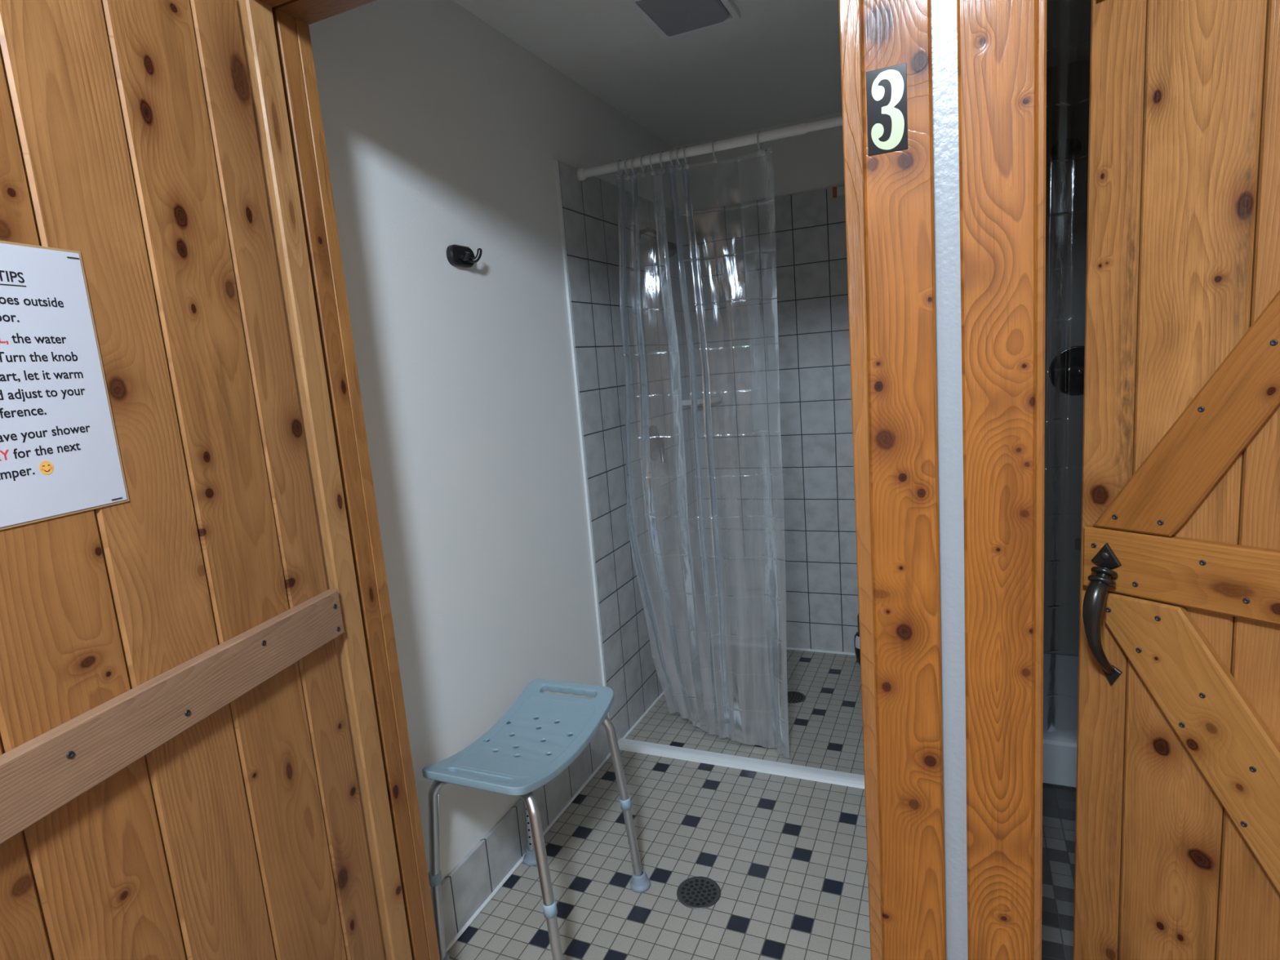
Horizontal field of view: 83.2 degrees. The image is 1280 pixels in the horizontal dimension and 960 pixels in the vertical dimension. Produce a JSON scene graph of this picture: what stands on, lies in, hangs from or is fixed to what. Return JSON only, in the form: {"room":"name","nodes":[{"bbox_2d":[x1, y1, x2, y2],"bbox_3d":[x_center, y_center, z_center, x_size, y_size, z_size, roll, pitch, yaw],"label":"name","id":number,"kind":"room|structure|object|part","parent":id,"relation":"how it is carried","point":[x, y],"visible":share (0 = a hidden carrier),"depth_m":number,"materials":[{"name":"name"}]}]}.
{"room":"campground shower room","nodes":[
{"label":"campground shower room","id":0,"kind":"room"},
{"bbox_2d":[308,0,706,891],"bbox_3d":[-0.256,-0.135,2.569,0.096,2.526,2.500,0,10,24],"label":"wall","id":1,"kind":"structure","parent":0,"point":[493,391],"depth_m":2.11,"materials":[{"name":"white paint"}]},
{"bbox_2d":[446,244,482,267],"bbox_3d":[-0.469,-0.609,1.955,0.057,0.054,0.105,0,10,24],"label":"wall hook","id":2,"kind":"object","parent":1,"relation":"attached to","point":[457,255],"visible":1,"depth_m":1.94,"materials":[{"name":"black plastic"}]},
{"bbox_3d":[-0.462,-0.610,1.956,0.046,0.038,0.065,0,10,24],"label":"hook arm","id":3,"kind":"part","parent":2,"relation":"part of","materials":[{"name":"black plastic"}]},
{"bbox_2d":[440,714,610,952],"bbox_3d":[-0.348,1.066,2.242,0.019,0.179,1.221,0,10,24],"label":"baseboard","id":4,"kind":"structure","parent":1,"relation":"attached to","point":[469,886],"depth_m":2.12,"materials":[{"name":"grey tile"}]},
{"bbox_2d":[648,425,665,462],"bbox_3d":[0.087,-0.160,3.166,0.060,0.165,0.157,0,10,24],"label":"shower valve","id":5,"kind":"object","parent":1,"relation":"attached to","point":[656,442],"visible":0.91,"depth_m":3.15,"materials":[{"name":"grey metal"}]},
{"bbox_3d":[0.097,-0.121,3.155,0.021,0.091,0.049,-5,9,-2],"label":"lever","id":6,"kind":"part","parent":5,"relation":"part of","materials":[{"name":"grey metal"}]},
{"bbox_2d":[639,227,676,257],"bbox_3d":[0.065,-0.985,2.984,0.190,0.145,0.082,1,11,31],"label":"shower","id":7,"kind":"object","parent":1,"relation":"attached to","point":[672,247],"visible":0.44,"depth_m":2.98,"materials":[{"name":"grey metal"}]},
{"bbox_3d":[0.037,-1.016,2.997,0.143,0.083,0.050,4,12,42],"label":"arm","id":8,"kind":"part","parent":7,"relation":"part of","materials":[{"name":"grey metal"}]},
{"bbox_2d":[575,115,842,181],"bbox_3d":[0.302,-1.093,2.339,1.139,0.044,0.044,0,10,24],"label":"curtain rod","id":9,"kind":"object","parent":1,"relation":"attached to","point":[582,173],"visible":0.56,"depth_m":2.35,"materials":[{"name":"white plastic"}]},
{"bbox_2d":[617,160,624,182],"bbox_3d":[-0.066,-1.074,2.506,0.017,0.073,0.049,0,10,24],"label":"curtain ring","id":10,"kind":"object","parent":9,"relation":"hanging from","point":[620,175],"visible":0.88,"depth_m":2.50,"materials":[{"name":"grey plastic"}]},
{"bbox_2d":[624,158,631,180],"bbox_3d":[-0.042,-1.074,2.495,0.017,0.073,0.049,0,10,24],"label":"curtain ring","id":11,"kind":"object","parent":9,"relation":"hanging from","point":[628,177],"visible":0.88,"depth_m":2.49,"materials":[{"name":"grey plastic"}]},
{"bbox_2d":[631,156,637,178],"bbox_3d":[-0.018,-1.075,2.485,0.017,0.073,0.049,0,10,24],"label":"curtain ring","id":12,"kind":"object","parent":9,"relation":"hanging from","point":[633,157],"visible":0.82,"depth_m":2.48,"materials":[{"name":"grey plastic"}]},
{"bbox_2d":[640,155,646,177],"bbox_3d":[0.013,-1.075,2.471,0.017,0.073,0.049,0,10,24],"label":"curtain ring","id":13,"kind":"object","parent":9,"relation":"hanging from","point":[643,174],"visible":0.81,"depth_m":2.47,"materials":[{"name":"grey plastic"}]},
{"bbox_2d":[649,153,655,175],"bbox_3d":[0.044,-1.075,2.457,0.017,0.073,0.049,0,10,24],"label":"curtain ring","id":14,"kind":"object","parent":9,"relation":"hanging from","point":[652,172],"visible":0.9,"depth_m":2.45,"materials":[{"name":"grey plastic"}]},
{"bbox_2d":[659,151,666,173],"bbox_3d":[0.077,-1.075,2.442,0.017,0.073,0.049,0,10,24],"label":"curtain ring","id":15,"kind":"object","parent":9,"relation":"hanging from","point":[663,171],"visible":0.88,"depth_m":2.44,"materials":[{"name":"grey plastic"}]},
{"bbox_2d":[669,148,675,171],"bbox_3d":[0.111,-1.076,2.427,0.017,0.073,0.049,0,10,24],"label":"curtain ring","id":16,"kind":"object","parent":9,"relation":"hanging from","point":[673,169],"visible":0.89,"depth_m":2.42,"materials":[{"name":"grey plastic"}]},
{"bbox_2d":[675,147,682,170],"bbox_3d":[0.132,-1.076,2.417,0.017,0.073,0.049,0,10,24],"label":"curtain ring","id":17,"kind":"object","parent":9,"relation":"hanging from","point":[679,166],"visible":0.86,"depth_m":2.41,"materials":[{"name":"grey plastic"}]},
{"bbox_2d":[683,146,689,168],"bbox_3d":[0.156,-1.076,2.407,0.017,0.073,0.049,0,10,24],"label":"curtain ring","id":18,"kind":"object","parent":9,"relation":"hanging from","point":[686,166],"visible":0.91,"depth_m":2.40,"materials":[{"name":"grey plastic"}]},
{"bbox_2d":[616,147,789,758],"bbox_3d":[0.242,-0.028,2.636,0.623,2.106,0.204,0,10,24],"label":"shower curtain","id":19,"kind":"object","parent":18,"relation":"hanging from","point":[695,671],"visible":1,"depth_m":2.65,"materials":[{"name":"clear plastic"}]},
{"bbox_2d":[711,139,717,163],"bbox_3d":[0.246,-1.077,2.367,0.017,0.073,0.049,0,10,24],"label":"curtain ring","id":20,"kind":"object","parent":9,"relation":"hanging from","point":[715,160],"visible":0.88,"depth_m":2.36,"materials":[{"name":"grey plastic"}]},
{"bbox_2d":[756,130,762,155],"bbox_3d":[0.382,-1.078,2.306,0.017,0.073,0.049,0,10,24],"label":"curtain ring","id":21,"kind":"object","parent":9,"relation":"hanging from","point":[759,152],"visible":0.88,"depth_m":2.30,"materials":[{"name":"grey plastic"}]},
{"bbox_2d":[447,644,1075,959],"bbox_3d":[-0.269,1.464,0.378,3.982,0.024,7.179,0,10,24],"label":"floor","id":22,"kind":"structure","parent":0,"point":[786,856],"depth_m":2.14,"materials":[{"name":"tile"}]},
{"bbox_2d":[422,678,650,959],"bbox_3d":[-0.267,0.913,1.899,0.416,0.576,0.507,0,10,24],"label":"stool","id":23,"kind":"object","parent":22,"relation":"on","point":[540,735],"visible":0.99,"depth_m":1.83,"materials":[{"name":"blue plastic"}]},
{"bbox_3d":[-0.473,0.841,1.756,0.110,0.272,0.033,-4,9,2],"label":"leg","id":24,"kind":"part","parent":23,"relation":"part of","materials":[{"name":"silver metal"}]},
{"bbox_3d":[-0.290,0.664,1.860,0.287,0.070,0.506,0,10,24],"label":"seat","id":25,"kind":"part","parent":23,"relation":"part of","materials":[{"name":"blue plastic"}]},
{"bbox_3d":[-0.242,0.840,1.654,0.033,0.272,0.110,-13,13,-43],"label":"leg","id":26,"kind":"part","parent":23,"relation":"part of","materials":[{"name":"silver metal"}]},
{"bbox_3d":[-0.088,0.771,2.000,0.101,0.272,0.032,-2,10,15],"label":"leg","id":27,"kind":"part","parent":23,"relation":"part of","materials":[{"name":"silver metal"}]},
{"bbox_2d":[676,876,720,909],"bbox_3d":[0.164,1.150,2.013,0.124,0.003,0.124,0,10,24],"label":"floor drain","id":28,"kind":"object","parent":22,"relation":"on","point":[694,892],"visible":1,"depth_m":2.01,"materials":[{"name":"grey metal"}]},
{"bbox_2d":[617,737,864,788],"bbox_3d":[0.439,1.028,2.595,1.150,0.019,0.063,0,10,24],"label":"threshold","id":29,"kind":"object","parent":22,"relation":"on","point":[851,780],"visible":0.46,"depth_m":2.61,"materials":[{"name":"white"}]},
{"bbox_2d":[787,691,805,703],"bbox_3d":[0.661,0.941,3.124,0.112,0.003,0.112,0,10,24],"label":"floor drain","id":30,"kind":"object","parent":22,"relation":"on","point":[793,697],"visible":0.77,"depth_m":3.12,"materials":[{"name":"grey metal"}]},
{"bbox_2d":[1042,653,1078,788],"bbox_3d":[1.882,0.835,2.621,1.174,0.157,0.965,0,10,24],"label":"shower pan","id":31,"kind":"object","parent":22,"relation":"on","point":[1060,745],"visible":0.02,"depth_m":2.60,"materials":[{"name":"white plastic"}]},
{"bbox_2d":[453,0,1091,146],"bbox_3d":[0.446,-1.402,2.038,3.982,0.026,2.601,0,10,24],"label":"ceiling","id":32,"kind":"structure","parent":0,"point":[779,63],"depth_m":2.46,"materials":[{"name":"white paint"}]},
{"bbox_2d":[626,0,740,39],"bbox_3d":[0.131,-1.358,2.077,0.246,0.022,0.288,0,10,24],"label":"exhaust fan","id":33,"kind":"object","parent":32,"relation":"attached to","point":[669,19],"visible":1,"depth_m":2.09,"materials":[{"name":"white plastic"}]},
{"bbox_2d":[673,58,1089,656],"bbox_3d":[1.406,-0.367,3.176,2.644,2.526,0.091,0,10,24],"label":"wall","id":34,"kind":"structure","parent":0,"point":[815,534],"depth_m":3.40,"materials":[{"name":"white tile"}]},
{"bbox_2d":[681,395,722,404],"bbox_3d":[0.302,-0.388,3.528,0.162,0.024,0.162,0,10,24],"label":"soap shelf","id":35,"kind":"object","parent":34,"relation":"attached to","point":[713,399],"visible":0.66,"depth_m":3.50,"materials":[{"name":"white ceramic"}]},
{"bbox_2d":[832,185,844,198],"bbox_3d":[0.887,-1.270,3.170,0.078,0.042,0.026,0,10,24],"label":"package","id":36,"kind":"object","parent":34,"relation":"attached to","point":[838,191],"visible":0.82,"depth_m":3.16},
{"bbox_2d":[1049,137,1082,159],"bbox_3d":[1.617,-1.268,2.749,0.105,0.103,0.205,0,10,24],"label":"shower","id":37,"kind":"object","parent":34,"relation":"attached to","point":[1073,146],"visible":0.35,"depth_m":2.69,"materials":[{"name":"black plastic"}]},
{"bbox_2d":[1048,346,1084,395],"bbox_3d":[1.769,-0.438,2.908,0.204,0.204,0.081,0,10,24],"label":"shower valve","id":38,"kind":"object","parent":34,"relation":"attached to","point":[1072,358],"visible":0.65,"depth_m":2.93,"materials":[{"name":"grey metal"}]},
{"bbox_2d":[930,0,968,959],"bbox_3d":[0.053,0.034,1.128,3.982,2.552,0.138,0,10,24],"label":"wall","id":39,"kind":"structure","parent":0,"point":[944,12],"depth_m":0.89,"materials":[{"name":"grey paint"}]},
{"bbox_2d":[0,0,384,959],"bbox_3d":[-0.667,0.319,0.897,0.041,2.091,0.910,-2,9,13],"label":"door","id":40,"kind":"structure","parent":39,"relation":"in","point":[178,780],"depth_m":1.00,"materials":[{"name":"brown wood"}]},
{"bbox_2d":[0,240,129,530],"bbox_3d":[-0.707,-0.107,0.805,0.003,0.316,0.239,-2,9,13],"label":"notice sheet","id":41,"kind":"object","parent":40,"relation":"attached to","point":[60,456],"visible":1,"depth_m":0.85,"materials":[{"name":"white paper"}]},
{"bbox_2d":[235,0,1046,959],"bbox_3d":[-0.070,0.173,1.188,1.286,2.222,0.136,0,10,24],"label":"door frame","id":42,"kind":"structure","parent":39,"relation":"attached to","point":[1002,44],"depth_m":0.92,"materials":[{"name":"brown wood"}]},
{"bbox_2d":[853,613,860,665],"bbox_3d":[1.056,0.745,3.364,0.111,0.265,0.112,0,10,24],"label":"pump bottle","id":43,"kind":"object","parent":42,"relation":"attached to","point":[856,639],"visible":0.21,"depth_m":3.35,"materials":[{"name":"black plastic"}]},
{"bbox_2d":[866,62,907,155],"bbox_3d":[0.286,-0.428,0.834,0.044,0.092,0.002,0,10,24],"label":"number plate","id":44,"kind":"object","parent":42,"relation":"attached to","point":[886,87],"visible":1,"depth_m":0.83,"materials":[{"name":"black plastic"}]},
{"bbox_2d":[1072,0,1279,959],"bbox_3d":[1.027,0.197,0.901,0.102,2.062,0.959,-10,11,-32],"label":"door","id":45,"kind":"structure","parent":39,"relation":"in","point":[1177,827],"depth_m":1.15,"materials":[{"name":"brown wood"}]},
{"bbox_3d":[0.798,0.242,1.253,0.083,0.267,0.047,-10,11,-32],"label":"handle","id":46,"kind":"part","parent":45,"relation":"part of","materials":[{"name":"black metal"}]},
{"bbox_3d":[1.050,0.177,0.902,0.019,0.110,0.930,-10,11,-32],"label":"cross rail","id":47,"kind":"part","parent":45,"relation":"part of","materials":[{"name":"brown wood"}]},
{"bbox_3d":[0.925,-0.159,2.132,0.152,2.526,2.431,0,10,24],"label":"wall","id":48,"kind":"structure","parent":0,"visible":0},
{"bbox_3d":[1.520,-1.359,1.851,1.176,0.029,0.029,0,10,24],"label":"curtain rod","id":49,"kind":"object","parent":48,"relation":"attached to","visible":0},
{"bbox_2d":[1046,0,1090,732],"bbox_3d":[1.263,-0.256,2.184,0.382,2.196,0.025,0,10,24],"label":"shower curtain","id":50,"kind":"object","parent":49,"relation":"hanging from","point":[1064,5],"visible":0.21,"depth_m":2.11,"materials":[{"name":"clear plastic"}]}
]}

